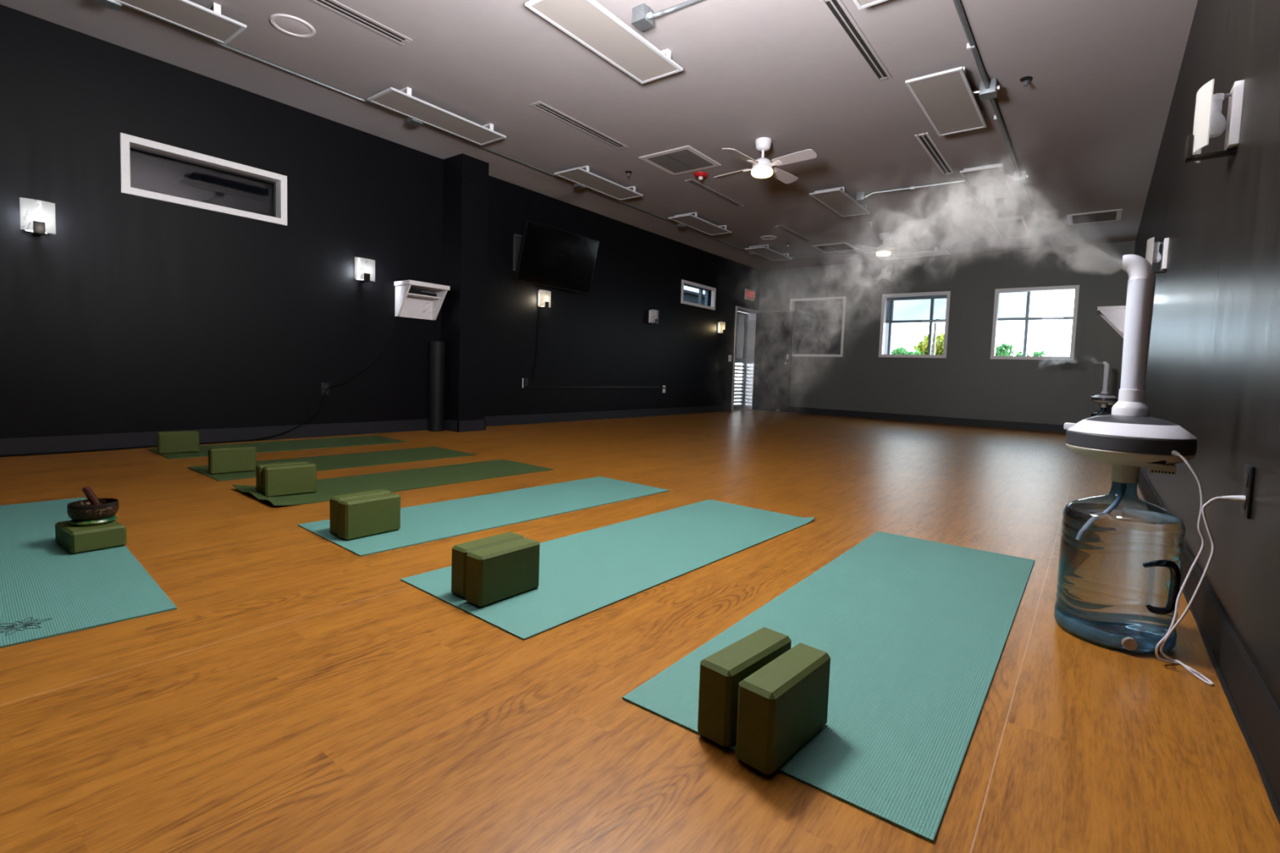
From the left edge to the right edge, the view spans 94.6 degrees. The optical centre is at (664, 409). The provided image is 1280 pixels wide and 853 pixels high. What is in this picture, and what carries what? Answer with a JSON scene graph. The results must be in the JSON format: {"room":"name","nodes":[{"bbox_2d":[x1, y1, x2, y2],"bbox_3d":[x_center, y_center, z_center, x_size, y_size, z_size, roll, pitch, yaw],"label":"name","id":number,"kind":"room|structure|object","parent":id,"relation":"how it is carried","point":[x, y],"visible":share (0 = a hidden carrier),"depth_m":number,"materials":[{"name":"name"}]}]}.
{"room":"exercise studio","nodes":[
{"label":"exercise studio","id":0,"kind":"room"},
{"bbox_2d":[129,149,271,216],"bbox_3d":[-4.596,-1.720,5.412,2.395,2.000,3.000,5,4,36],"label":"window pane","id":1,"kind":"structure","parent":0,"point":[149,172],"depth_m":4.64,"materials":[{"name":"glass"}]},
{"bbox_2d":[0,4,760,438],"bbox_3d":[-2.153,-1.204,6.604,0.200,2.800,13.779,5,4,36],"label":"wall","id":2,"kind":"structure","parent":0,"point":[139,313],"depth_m":4.84,"materials":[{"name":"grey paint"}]},
{"bbox_2d":[19,197,55,235],"bbox_3d":[-4.013,-1.226,3.778,0.120,0.210,0.156,5,4,36],"label":"wall sconce","id":3,"kind":"object","parent":2,"relation":"attached to","point":[37,217],"visible":1,"depth_m":3.75,"materials":[{"name":"white glass"}]},
{"bbox_2d":[120,132,287,225],"bbox_3d":[-3.534,-1.739,4.575,0.148,0.406,1.045,5,4,36],"label":"window","id":4,"kind":"structure","parent":2,"relation":"in","point":[127,142],"depth_m":4.51,"materials":[{"name":"white plastic"}]},
{"bbox_2d":[354,257,375,282],"bbox_3d":[-2.780,-1.285,5.462,0.120,0.210,0.188,5,4,36],"label":"wall sconce","id":5,"kind":"object","parent":2,"relation":"attached to","point":[364,268],"visible":1,"depth_m":5.42,"materials":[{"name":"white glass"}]},
{"bbox_2d":[0,404,731,455],"bbox_3d":[-2.399,0.156,6.238,0.012,0.115,12.420,5,4,36],"label":"baseboard","id":6,"kind":"structure","parent":2,"relation":"attached to","point":[15,446],"depth_m":5.09,"materials":[{"name":"grey rubber"}]},
{"bbox_2d":[394,280,449,319],"bbox_3d":[-2.407,-1.076,5.866,0.275,0.335,0.434,5,4,36],"label":"wall shelf","id":7,"kind":"object","parent":2,"relation":"attached to","point":[407,304],"visible":1,"depth_m":5.90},
{"bbox_2d":[0,315,396,457],"bbox_3d":[-3.650,-0.302,4.433,0.032,1.162,3.456,5,4,35],"label":"cable","id":8,"kind":"object","parent":7,"relation":"hanging from","point":[100,450],"visible":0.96,"depth_m":4.70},
{"bbox_2d":[512,233,522,271],"bbox_3d":[-1.661,-1.832,7.004,0.040,0.420,0.340,5,4,36],"label":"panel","id":9,"kind":"object","parent":2,"relation":"attached to","point":[517,238],"visible":0.41,"depth_m":6.88,"materials":[{"name":"black plastic"}]},
{"bbox_2d":[537,289,551,308],"bbox_3d":[-1.478,-1.348,7.241,0.120,0.210,0.188,5,4,36],"label":"wall sconce","id":10,"kind":"object","parent":2,"relation":"attached to","point":[544,296],"visible":1,"depth_m":7.20,"materials":[{"name":"white glass"}]},
{"bbox_2d":[514,218,599,293],"bbox_3d":[-1.326,-1.831,7.230,0.314,0.678,1.200,5,4,36],"label":"television","id":11,"kind":"object","parent":2,"relation":"attached to","point":[550,256],"visible":1,"depth_m":7.12,"materials":[{"name":"black plastic"}]},
{"bbox_2d":[526,385,665,392],"bbox_3d":[-0.838,-0.282,8.325,0.018,0.115,2.855,5,4,36],"label":"cable raceway","id":12,"kind":"object","parent":2,"relation":"attached to","point":[664,386],"visible":1,"depth_m":8.22,"materials":[{"name":"black plastic"}]},
{"bbox_2d":[648,309,658,324],"bbox_3d":[-0.164,-1.411,9.035,0.120,0.210,0.188,5,4,36],"label":"wall sconce","id":13,"kind":"object","parent":2,"relation":"attached to","point":[653,314],"visible":1,"depth_m":9.00,"materials":[{"name":"metal"}]},
{"bbox_2d":[680,279,715,310],"bbox_3d":[0.513,-1.952,10.153,0.206,0.384,1.054,5,4,36],"label":"window","id":14,"kind":"structure","parent":2,"relation":"in","point":[694,294],"depth_m":10.27,"materials":[{"name":"metal"}]},
{"bbox_2d":[731,306,759,411],"bbox_3d":[1.502,-0.976,11.624,0.220,1.990,0.910,5,4,36],"label":"door","id":15,"kind":"structure","parent":2,"relation":"in","point":[751,312],"depth_m":11.93,"materials":[{"name":"metal"}]},
{"bbox_2d":[733,311,747,409],"bbox_3d":[1.391,-0.962,11.707,0.055,1.945,1.240,5,4,36],"label":"screen door","id":16,"kind":"structure","parent":15,"relation":"attached to","point":[742,317],"depth_m":11.89,"materials":[{"name":"metal"}]},
{"bbox_2d":[751,311,794,412],"bbox_3d":[2.078,-0.931,11.542,0.800,1.928,0.154,5,5,39],"label":"door leaf","id":17,"kind":"structure","parent":15,"relation":"attached to","point":[774,330],"depth_m":11.55,"materials":[{"name":"grey paint"}]},
{"bbox_2d":[744,288,755,301],"bbox_3d":[1.658,-2.226,11.503,0.049,0.210,0.380,5,4,36],"label":"exit sign","id":18,"kind":"object","parent":2,"relation":"attached to","point":[749,295],"visible":1,"depth_m":11.45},
{"bbox_2d":[440,153,488,421],"bbox_3d":[-2.119,-1.179,6.221,0.348,2.800,0.320,5,4,36],"label":"wall pillar","id":19,"kind":"structure","parent":0,"point":[465,184],"depth_m":6.09,"materials":[{"name":"grey paint"}]},
{"bbox_2d":[444,418,485,431],"bbox_3d":[-2.152,0.162,6.293,0.328,0.115,0.340,5,4,36],"label":"baseboard","id":20,"kind":"structure","parent":19,"relation":"attached to","point":[449,424],"depth_m":6.16,"materials":[{"name":"grey rubber"}]},
{"bbox_2d":[0,0,1197,270],"bbox_3d":[0.360,-2.474,4.720,6.299,0.150,13.779,5,4,36],"label":"ceiling","id":21,"kind":"structure","parent":0,"point":[1086,131],"depth_m":4.50,"materials":[{"name":"grey paint"}]},
{"bbox_2d":[95,0,122,11],"bbox_3d":[-3.235,-2.407,3.445,0.111,0.088,0.109,5,4,36],"label":"junction box","id":22,"kind":"object","parent":21,"relation":"attached to","point":[112,4],"visible":0.84,"depth_m":3.45,"materials":[{"name":"metal"}]},
{"bbox_2d":[114,0,246,44],"bbox_3d":[-3.050,-2.401,3.339,0.352,0.071,1.065,5,4,36],"label":"heater","id":23,"kind":"object","parent":21,"relation":"attached to","point":[209,22],"visible":1,"depth_m":3.58,"materials":[{"name":"metal"}]},
{"bbox_2d":[122,4,407,116],"bbox_3d":[-2.725,-2.451,4.252,0.133,0.052,1.810,5,4,36],"label":"conduit","id":24,"kind":"object","parent":21,"relation":"attached to","point":[157,19],"visible":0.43,"depth_m":4.16,"materials":[{"name":"metal"}]},
{"bbox_2d":[269,13,315,37],"bbox_3d":[-2.362,-2.433,3.751,0.250,0.009,0.250,5,4,36],"label":"ceiling speaker","id":25,"kind":"object","parent":21,"relation":"attached to","point":[287,24],"visible":1,"depth_m":3.74},
{"bbox_2d":[274,17,311,35],"bbox_3d":[-2.362,-2.434,3.751,0.202,0.006,0.202,5,4,36],"label":"grille","id":26,"kind":"object","parent":25,"relation":"attached to","point":[289,25],"depth_m":3.74,"materials":[{"name":"metal"}]},
{"bbox_2d":[311,0,412,45],"bbox_3d":[-2.022,-2.404,3.454,0.115,0.006,1.100,5,4,36],"label":"ceiling vent","id":27,"kind":"object","parent":21,"relation":"in","point":[334,6],"visible":1,"depth_m":3.66,"materials":[{"name":"metal"}]},
{"bbox_2d":[367,86,506,145],"bbox_3d":[-1.872,-2.458,4.948,0.352,0.071,1.065,5,4,36],"label":"heater","id":28,"kind":"object","parent":21,"relation":"attached to","point":[403,103],"visible":1,"depth_m":4.88,"materials":[{"name":"white metal"}]},
{"bbox_2d":[422,122,574,182],"bbox_3d":[-1.576,-2.507,5.821,0.133,0.052,1.860,5,4,36],"label":"conduit","id":29,"kind":"object","parent":21,"relation":"attached to","point":[432,126],"visible":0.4,"depth_m":5.75,"materials":[{"name":"metal"}]},
{"bbox_2d":[529,101,627,149],"bbox_3d":[-0.712,-2.462,5.159,0.110,0.006,1.100,5,4,36],"label":"ceiling vent","id":30,"kind":"object","parent":21,"relation":"in","point":[540,105],"visible":1,"depth_m":5.10,"materials":[{"name":"metal"}]},
{"bbox_2d":[554,165,643,199],"bbox_3d":[-0.706,-2.514,6.547,0.352,0.071,1.065,5,4,36],"label":"heater","id":31,"kind":"object","parent":21,"relation":"attached to","point":[579,175],"visible":1,"depth_m":6.49,"materials":[{"name":"white metal"}]},
{"bbox_2d":[524,0,683,84],"bbox_3d":[-0.332,-2.322,3.664,0.352,0.071,1.065,5,4,36],"label":"heater","id":32,"kind":"object","parent":21,"relation":"attached to","point":[589,23],"visible":1,"depth_m":3.63,"materials":[{"name":"white metal"}]},
{"bbox_2d":[586,186,679,223],"bbox_3d":[-0.404,-2.563,7.421,0.133,0.052,1.890,5,4,36],"label":"conduit","id":33,"kind":"object","parent":21,"relation":"attached to","point":[637,207],"visible":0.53,"depth_m":7.46,"materials":[{"name":"metal"}]},
{"bbox_2d":[631,3,653,31],"bbox_3d":[-0.118,-2.293,3.454,0.111,0.088,0.109,5,4,36],"label":"junction box","id":34,"kind":"object","parent":21,"relation":"attached to","point":[641,14],"visible":1,"depth_m":3.42,"materials":[{"name":"metal"}]},
{"bbox_2d":[649,0,702,18],"bbox_3d":[0.532,-2.259,3.066,1.445,0.063,0.084,4,4,33],"label":"conduit","id":35,"kind":"object","parent":21,"relation":"attached to","point":[689,2],"visible":1,"depth_m":3.40,"materials":[{"name":"metal"}]},
{"bbox_2d":[638,145,721,175],"bbox_3d":[0.158,-2.474,5.897,0.595,0.011,0.595,5,4,36],"label":"ceiling vent","id":36,"kind":"object","parent":21,"relation":"in","point":[685,159],"visible":1,"depth_m":5.87,"materials":[{"name":"metal"}]},
{"bbox_2d":[668,212,731,235],"bbox_3d":[0.507,-2.570,8.162,0.352,0.071,1.065,5,4,36],"label":"heater","id":37,"kind":"object","parent":21,"relation":"attached to","point":[688,220],"visible":1,"depth_m":8.10,"materials":[{"name":"white metal"}]},
{"bbox_2d":[684,178,743,207],"bbox_3d":[0.602,-2.524,6.928,0.100,0.006,1.170,5,4,36],"label":"ceiling vent","id":38,"kind":"object","parent":21,"relation":"in","point":[691,181],"visible":1,"depth_m":6.87,"materials":[{"name":"metal"}]},
{"bbox_2d":[713,137,817,183],"bbox_3d":[0.882,-2.260,5.313,0.811,0.311,0.811,2,4,-1],"label":"ceiling fan","id":39,"kind":"object","parent":21,"relation":"hanging from","point":[762,167],"visible":1,"depth_m":5.24,"materials":[{"name":"white plastic"}]},
{"bbox_2d":[744,244,792,260],"bbox_3d":[1.757,-2.633,9.903,0.352,0.071,1.065,5,4,36],"label":"heater","id":40,"kind":"object","parent":21,"relation":"attached to","point":[764,251],"visible":1,"depth_m":9.83,"materials":[{"name":"white metal"}]},
{"bbox_2d":[774,225,811,242],"bbox_3d":[1.912,-2.588,8.726,0.100,0.006,1.100,5,4,36],"label":"ceiling vent","id":41,"kind":"object","parent":21,"relation":"in","point":[780,227],"visible":1,"depth_m":8.67,"materials":[{"name":"metal"}]},
{"bbox_2d":[811,242,858,253],"bbox_3d":[2.748,-2.603,9.514,0.570,0.011,0.570,5,4,36],"label":"ceiling vent","id":42,"kind":"object","parent":21,"relation":"in","point":[840,246],"visible":1,"depth_m":9.48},
{"bbox_2d":[808,186,870,217],"bbox_3d":[2.072,-2.436,6.921,0.352,0.071,1.065,5,4,36],"label":"heater","id":43,"kind":"object","parent":21,"relation":"attached to","point":[836,199],"visible":1,"depth_m":6.86,"materials":[{"name":"white metal"}]},
{"bbox_2d":[819,0,892,81],"bbox_3d":[1.225,-2.301,3.709,0.100,0.006,1.080,5,4,36],"label":"ceiling vent","id":44,"kind":"object","parent":21,"relation":"in","point":[837,11],"visible":1,"depth_m":3.65,"materials":[{"name":"metal"}]},
{"bbox_2d":[853,0,887,9],"bbox_3d":[0.903,-2.219,2.732,0.352,0.071,1.065,5,4,36],"label":"heater","id":45,"kind":"object","parent":21,"relation":"attached to","point":[860,4],"visible":1,"depth_m":3.21,"materials":[{"name":"metal"}]},
{"bbox_2d":[854,232,916,256],"bbox_3d":[3.165,-2.377,8.529,0.811,0.311,0.811,3,4,15],"label":"ceiling fan","id":46,"kind":"object","parent":21,"relation":"hanging from","point":[883,250],"visible":1,"depth_m":8.46,"materials":[{"name":"white plastic"}]},
{"bbox_2d":[875,246,951,259],"bbox_3d":[4.014,-2.529,9.557,1.065,0.071,0.352,5,4,36],"label":"heater","id":47,"kind":"object","parent":21,"relation":"attached to","point":[937,251],"visible":0.81,"depth_m":9.48,"materials":[{"name":"white ceramic"}]},
{"bbox_2d":[915,132,954,174],"bbox_3d":[2.530,-2.365,5.503,0.105,0.006,1.150,5,4,36],"label":"ceiling vent","id":48,"kind":"object","parent":21,"relation":"in","point":[925,140],"visible":1,"depth_m":5.44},
{"bbox_2d":[865,173,1013,196],"bbox_3d":[2.879,-2.374,6.282,1.464,0.062,0.031,4,4,33],"label":"conduit","id":49,"kind":"object","parent":21,"relation":"attached to","point":[1006,175],"visible":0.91,"depth_m":6.36,"materials":[{"name":"metal"}]},
{"bbox_2d":[905,66,986,136],"bbox_3d":[2.107,-2.276,4.372,0.352,0.071,1.065,5,4,36],"label":"heater","id":50,"kind":"object","parent":21,"relation":"attached to","point":[947,99],"visible":1,"depth_m":4.30,"materials":[{"name":"metal"}]},
{"bbox_2d":[952,0,990,88],"bbox_3d":[1.024,-2.203,2.460,0.058,0.066,4.103,5,4,36],"label":"conduit","id":51,"kind":"object","parent":21,"relation":"attached to","point":[971,45],"visible":1,"depth_m":3.63,"materials":[{"name":"metal"}]},
{"bbox_2d":[960,163,1013,200],"bbox_3d":[3.323,-2.337,6.058,0.352,0.071,1.065,5,4,36],"label":"heater","id":52,"kind":"object","parent":21,"relation":"attached to","point":[989,181],"visible":1,"depth_m":5.98,"materials":[{"name":"white metal"}]},
{"bbox_2d":[978,77,999,100],"bbox_3d":[2.284,-2.246,4.146,0.121,0.093,0.119,5,4,36],"label":"junction box","id":53,"kind":"object","parent":21,"relation":"attached to","point":[984,94],"visible":1,"depth_m":4.12,"materials":[{"name":"metal"}]},
{"bbox_2d":[989,97,1021,177],"bbox_3d":[2.893,-2.293,5.012,0.058,0.066,2.037,5,4,36],"label":"conduit","id":54,"kind":"object","parent":21,"relation":"attached to","point":[997,116],"visible":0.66,"depth_m":4.90,"materials":[{"name":"metal"}]},
{"bbox_2d":[990,215,1031,239],"bbox_3d":[4.554,-2.397,7.752,0.352,0.071,1.065,5,4,36],"label":"heater","id":55,"kind":"object","parent":21,"relation":"attached to","point":[1011,228],"visible":1,"depth_m":7.67,"materials":[{"name":"white metal"}]},
{"bbox_2d":[1013,169,1028,183],"bbox_3d":[3.539,-2.307,5.865,0.121,0.093,0.119,5,4,36],"label":"junction box","id":56,"kind":"object","parent":21,"relation":"attached to","point":[1022,179],"visible":1,"depth_m":5.83,"materials":[{"name":"metal"}]},
{"bbox_2d":[1021,182,1039,227],"bbox_3d":[4.196,-2.354,6.777,0.036,0.061,2.166,5,4,36],"label":"conduit","id":57,"kind":"object","parent":21,"relation":"attached to","point":[1023,184],"visible":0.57,"depth_m":6.78,"materials":[{"name":"metal"}]},
{"bbox_2d":[1066,208,1122,225],"bbox_3d":[5.314,-2.373,7.309,0.540,0.011,0.540,5,4,36],"label":"ceiling vent","id":58,"kind":"object","parent":21,"relation":"in","point":[1111,215],"visible":1,"depth_m":7.28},
{"bbox_2d":[0,408,1279,852],"bbox_3d":[0.253,0.454,4.902,6.299,0.120,13.779,5,4,36],"label":"floor","id":59,"kind":"structure","parent":0,"point":[298,695],"depth_m":1.26,"materials":[{"name":"brown wood"}]},
{"bbox_2d":[0,497,177,648],"bbox_3d":[-2.215,0.483,1.950,1.830,0.006,0.610,5,5,40],"label":"yoga mat","id":60,"kind":"object","parent":59,"relation":"on","point":[47,590],"visible":0.89,"depth_m":1.74,"materials":[{"name":"rubber"}]},
{"bbox_2d":[54,520,126,554],"bbox_3d":[-2.031,0.441,2.091,0.222,0.075,0.142,4,4,34],"label":"block","id":61,"kind":"object","parent":60,"relation":"on","point":[76,540],"visible":0.88,"depth_m":2.03,"materials":[{"name":"green plastic"}]},
{"bbox_2d":[69,515,117,526],"bbox_3d":[-2.030,0.393,2.100,0.124,0.020,0.124,5,4,36],"label":"cushion","id":62,"kind":"object","parent":61,"relation":"on","point":[100,522],"visible":0.62,"depth_m":2.06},
{"bbox_2d":[66,497,119,520],"bbox_3d":[-2.028,0.360,2.098,0.134,0.062,0.134,5,4,36],"label":"bowl","id":63,"kind":"object","parent":62,"relation":"on","point":[80,510],"visible":0.98,"depth_m":2.06,"materials":[{"name":"brown metal"}]},
{"bbox_2d":[82,486,101,505],"bbox_3d":[-2.026,0.325,2.096,0.022,0.107,0.059,5,4,36],"label":"mallet","id":64,"kind":"object","parent":63,"relation":"in","point":[88,492],"visible":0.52,"depth_m":2.08,"materials":[{"name":"red wood"}]},
{"bbox_2d":[148,435,407,459],"bbox_3d":[-2.975,0.279,4.694,0.585,0.019,1.620,5,5,39],"label":"yoga mat","id":65,"kind":"object","parent":59,"relation":"on","point":[292,445],"visible":0.85,"depth_m":4.71,"materials":[{"name":"rubber"}]},
{"bbox_2d":[157,431,199,453],"bbox_3d":[-3.393,0.229,4.123,0.222,0.147,0.075,-1,5,-45],"label":"block","id":66,"kind":"object","parent":65,"relation":"on","point":[175,442],"visible":1,"depth_m":4.09,"materials":[{"name":"green plastic"}]},
{"bbox_2d":[187,446,475,481],"bbox_3d":[-2.183,0.346,4.077,0.585,0.019,1.640,5,4,38],"label":"yoga mat","id":67,"kind":"object","parent":59,"relation":"on","point":[331,462],"visible":0.77,"depth_m":4.11,"materials":[{"name":"rubber"}]},
{"bbox_2d":[208,445,256,474],"bbox_3d":[-2.556,0.299,3.494,0.075,0.147,0.222,5,5,43],"label":"block","id":68,"kind":"object","parent":67,"relation":"on","point":[233,459],"visible":1,"depth_m":3.46,"materials":[{"name":"green plastic"}]},
{"bbox_2d":[232,459,553,505],"bbox_3d":[-1.494,0.400,3.534,0.570,0.029,1.670,5,5,38],"label":"yoga mat","id":69,"kind":"object","parent":59,"relation":"on","point":[415,478],"visible":0.86,"depth_m":3.46,"materials":[{"name":"rubber"}]},
{"bbox_2d":[256,461,307,493],"bbox_3d":[-1.957,0.350,3.030,0.075,0.147,0.222,6,5,44],"label":"block","id":70,"kind":"object","parent":69,"relation":"on","point":[259,467],"visible":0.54,"depth_m":2.95,"materials":[{"name":"green plastic"}]},
{"bbox_2d":[262,462,316,497],"bbox_3d":[-1.889,0.355,2.978,0.075,0.147,0.222,6,5,44],"label":"block","id":71,"kind":"object","parent":69,"relation":"on","point":[284,480],"visible":1,"depth_m":2.95,"materials":[{"name":"green plastic"}]},
{"bbox_2d":[428,341,445,431],"bbox_3d":[-2.351,-0.238,6.096,0.153,0.922,0.153,5,4,36],"label":"foam roller","id":72,"kind":"object","parent":59,"relation":"on","point":[437,348],"visible":1,"depth_m":6.04,"materials":[{"name":"plastic"}]},
{"bbox_2d":[297,476,670,556],"bbox_3d":[-0.744,0.476,2.942,0.575,0.005,1.750,5,5,39],"label":"yoga mat","id":73,"kind":"object","parent":59,"relation":"on","point":[433,522],"visible":0.88,"depth_m":2.79,"materials":[{"name":"rubber"}]},
{"bbox_2d":[329,488,391,534],"bbox_3d":[-1.230,0.415,2.399,0.074,0.147,0.222,5,4,35],"label":"block","id":74,"kind":"object","parent":73,"relation":"on","point":[334,500],"visible":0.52,"depth_m":2.32,"materials":[{"name":"green plastic"}]},
{"bbox_2d":[337,492,400,540],"bbox_3d":[-1.168,0.421,2.341,0.074,0.147,0.222,5,4,35],"label":"block","id":75,"kind":"object","parent":73,"relation":"on","point":[357,517],"visible":1,"depth_m":2.30,"materials":[{"name":"green plastic"}]},
{"bbox_2d":[400,499,815,640],"bbox_3d":[-0.055,0.530,2.357,0.615,0.019,1.735,5,5,38],"label":"yoga mat","id":76,"kind":"object","parent":59,"relation":"on","point":[581,574],"visible":0.86,"depth_m":2.14,"materials":[{"name":"rubber"}]},
{"bbox_2d":[451,532,524,598],"bbox_3d":[-0.543,0.476,1.824,0.075,0.147,0.222,5,4,36],"label":"block","id":77,"kind":"object","parent":76,"relation":"on","point":[459,552],"visible":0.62,"depth_m":1.74,"materials":[{"name":"green plastic"}]},
{"bbox_2d":[466,537,539,607],"bbox_3d":[-0.479,0.482,1.764,0.075,0.147,0.222,5,4,36],"label":"block","id":78,"kind":"object","parent":76,"relation":"on","point":[499,572],"visible":1,"depth_m":1.72,"materials":[{"name":"green plastic"}]},
{"bbox_2d":[622,531,1035,843],"bbox_3d":[0.683,0.600,1.780,0.607,0.005,1.785,5,4,36],"label":"yoga mat","id":79,"kind":"object","parent":59,"relation":"on","point":[914,632],"visible":0.88,"depth_m":1.43,"materials":[{"name":"rubber"}]},
{"bbox_2d":[697,626,791,748],"bbox_3d":[0.162,0.543,1.170,0.075,0.147,0.222,5,5,42],"label":"block","id":80,"kind":"object","parent":79,"relation":"on","point":[721,673],"visible":0.72,"depth_m":1.10,"materials":[{"name":"green plastic"}]},
{"bbox_2d":[735,643,831,776],"bbox_3d":[0.225,0.549,1.101,0.074,0.147,0.222,5,5,41],"label":"block","id":81,"kind":"object","parent":79,"relation":"on","point":[783,704],"visible":1,"depth_m":1.04,"materials":[{"name":"green plastic"}]},
{"bbox_2d":[1090,407,1111,417],"bbox_3d":[5.928,0.185,8.000,0.273,0.445,0.278,5,4,36],"label":"water bottle","id":82,"kind":"object","parent":59,"relation":"on","point":[1104,409],"visible":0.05,"depth_m":7.96,"materials":[{"name":"blue plastic"}]},
{"bbox_2d":[1090,361,1117,413],"bbox_3d":[5.944,-0.250,7.976,0.290,0.791,0.284,5,4,36],"label":"humidifier","id":83,"kind":"object","parent":82,"relation":"on","point":[1104,398],"visible":0.97,"depth_m":7.94,"materials":[{"name":"white plastic"}]},
{"bbox_2d":[1054,480,1186,653],"bbox_3d":[1.262,0.409,1.644,0.273,0.445,0.278,5,4,36],"label":"water bottle","id":84,"kind":"object","parent":59,"relation":"on","point":[1120,577],"visible":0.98,"depth_m":1.55,"materials":[{"name":"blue plastic"}]},
{"bbox_2d":[1063,253,1197,513],"bbox_3d":[1.277,-0.026,1.621,0.290,0.791,0.284,5,4,36],"label":"humidifier","id":85,"kind":"object","parent":84,"relation":"on","point":[1128,438],"visible":0.94,"depth_m":1.58,"materials":[{"name":"white plastic"}]},
{"bbox_2d":[1111,389,1150,417],"bbox_3d":[1.279,-0.017,1.619,0.083,0.076,0.083,5,4,36],"label":"socket","id":86,"kind":"object","parent":85,"relation":"attached to","point":[1131,402],"depth_m":1.59,"materials":[{"name":"white plastic"}]},
{"bbox_2d":[1147,464,1176,475],"bbox_3d":[1.297,0.153,1.541,0.053,0.023,0.056,5,4,36],"label":"vent","id":87,"kind":"object","parent":85,"relation":"attached to","point":[1158,468],"depth_m":1.52,"materials":[{"name":"white plastic"}]},
{"bbox_2d":[1155,450,1245,685],"bbox_3d":[1.290,0.376,1.433,0.076,0.539,0.154,0,4,-35],"label":"power cord","id":88,"kind":"object","parent":85,"relation":"hanging from","point":[1242,499],"visible":1,"depth_m":1.45,"materials":[{"name":"plastic"}]},
{"bbox_2d":[792,299,888,354],"bbox_3d":[3.564,-1.592,12.191,1.600,2.500,1.995,5,4,36],"label":"wall","id":89,"kind":"structure","parent":0,"point":[817,324],"depth_m":11.40,"materials":[{"name":"paint"}]},
{"bbox_2d":[759,240,1135,425],"bbox_3d":[4.315,-1.196,10.287,5.899,2.800,0.200,5,4,36],"label":"wall","id":90,"kind":"structure","parent":0,"point":[966,384],"depth_m":9.71,"materials":[{"name":"grey paint"}]},
{"bbox_2d":[789,296,846,356],"bbox_3d":[2.903,-1.557,11.248,1.099,1.109,0.138,5,4,36],"label":"window frame","id":91,"kind":"structure","parent":90,"relation":"in","point":[792,308],"depth_m":11.11,"materials":[{"name":"metal"}]},
{"bbox_2d":[760,406,1066,432],"bbox_3d":[4.204,0.146,10.285,5.899,0.115,0.012,5,4,36],"label":"baseboard","id":92,"kind":"structure","parent":90,"relation":"attached to","point":[938,420],"depth_m":10.00,"materials":[{"name":"grey rubber"}]},
{"bbox_2d":[878,291,951,358],"bbox_3d":[4.338,-1.448,10.243,1.109,1.110,0.210,5,4,36],"label":"window","id":93,"kind":"structure","parent":90,"relation":"in","point":[931,308],"depth_m":10.25,"materials":[{"name":"metal"}]},
{"bbox_2d":[990,284,1079,359],"bbox_3d":[5.756,-1.330,9.209,1.103,1.115,0.210,5,4,36],"label":"window","id":94,"kind":"structure","parent":90,"relation":"in","point":[1010,304],"depth_m":9.32,"materials":[{"name":"metal"}]},
{"bbox_2d":[1134,0,1279,710],"bbox_3d":[2.764,-0.801,3.018,0.200,2.800,13.779,5,4,36],"label":"wall","id":95,"kind":"structure","parent":0,"point":[1213,372],"depth_m":1.78,"materials":[{"name":"paint"}]},
{"bbox_2d":[1097,306,1125,338],"bbox_3d":[4.920,-0.912,6.433,0.355,0.375,0.444,5,4,36],"label":"wall shelf","id":96,"kind":"object","parent":95,"relation":"attached to","point":[1114,316],"visible":0.48,"depth_m":6.28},
{"bbox_2d":[1145,236,1168,273],"bbox_3d":[3.131,-0.976,3.773,0.120,0.210,0.188,5,4,36],"label":"wall sconce","id":97,"kind":"object","parent":95,"relation":"attached to","point":[1153,254],"visible":0.76,"depth_m":3.74,"materials":[{"name":"metal"}]},
{"bbox_2d":[1137,466,1279,824],"bbox_3d":[2.626,0.526,3.166,0.021,0.126,13.379,5,4,36],"label":"baseboard","id":98,"kind":"structure","parent":95,"relation":"attached to","point":[1254,708],"depth_m":1.29,"materials":[{"name":"black rubber"}]},
{"bbox_2d":[1183,79,1244,163],"bbox_3d":[1.746,-0.909,1.882,0.120,0.210,0.188,5,4,36],"label":"wall sconce","id":99,"kind":"object","parent":95,"relation":"attached to","point":[1210,122],"visible":1,"depth_m":1.85,"materials":[{"name":"white glass"}]},
{"bbox_2d":[1211,93,1224,111],"bbox_3d":[1.752,-0.973,1.875,0.034,0.054,0.034,5,4,36],"label":"socket","id":100,"kind":"object","parent":99,"relation":"attached to","point":[1218,98],"depth_m":1.86,"materials":[{"name":"white plastic"}]},
{"bbox_2d":[1240,463,1255,519],"bbox_3d":[1.353,0.190,1.372,0.008,0.120,0.076,5,4,36],"label":"wall outlet","id":101,"kind":"object","parent":95,"relation":"attached to","point":[1249,470],"visible":0.98,"depth_m":1.35,"materials":[{"name":"black plastic"}]},
{"label":"outside","id":102,"kind":"structure","parent":0,"visible":0},
{"bbox_3d":[30.451,-0.238,41.724,120.000,0.100,76.721,5,4,36],"label":"ground","id":103,"kind":"structure","parent":102,"visible":0},
{"bbox_2d":[890,346,924,355],"bbox_3d":[9.190,-1.079,21.839,1.704,2.522,1.561,5,4,36],"label":"tree","id":104,"kind":"object","parent":103,"relation":"on","point":[900,350],"visible":0.05,"depth_m":21.63,"materials":[{"name":"green plant"}]},
{"bbox_2d":[912,331,944,355],"bbox_3d":[11.079,-1.510,24.142,1.929,3.226,1.875,5,4,36],"label":"tree","id":105,"kind":"object","parent":103,"relation":"on","point":[922,346],"visible":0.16,"depth_m":23.95,"materials":[{"name":"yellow plant"}]},
{"bbox_2d":[995,342,1013,355],"bbox_3d":[12.892,-1.170,22.770,0.918,2.853,0.909,0,4,-32],"label":"tree","id":106,"kind":"object","parent":103,"relation":"on","point":[1000,351],"visible":0.22,"depth_m":22.65,"materials":[{"name":"green plant"}]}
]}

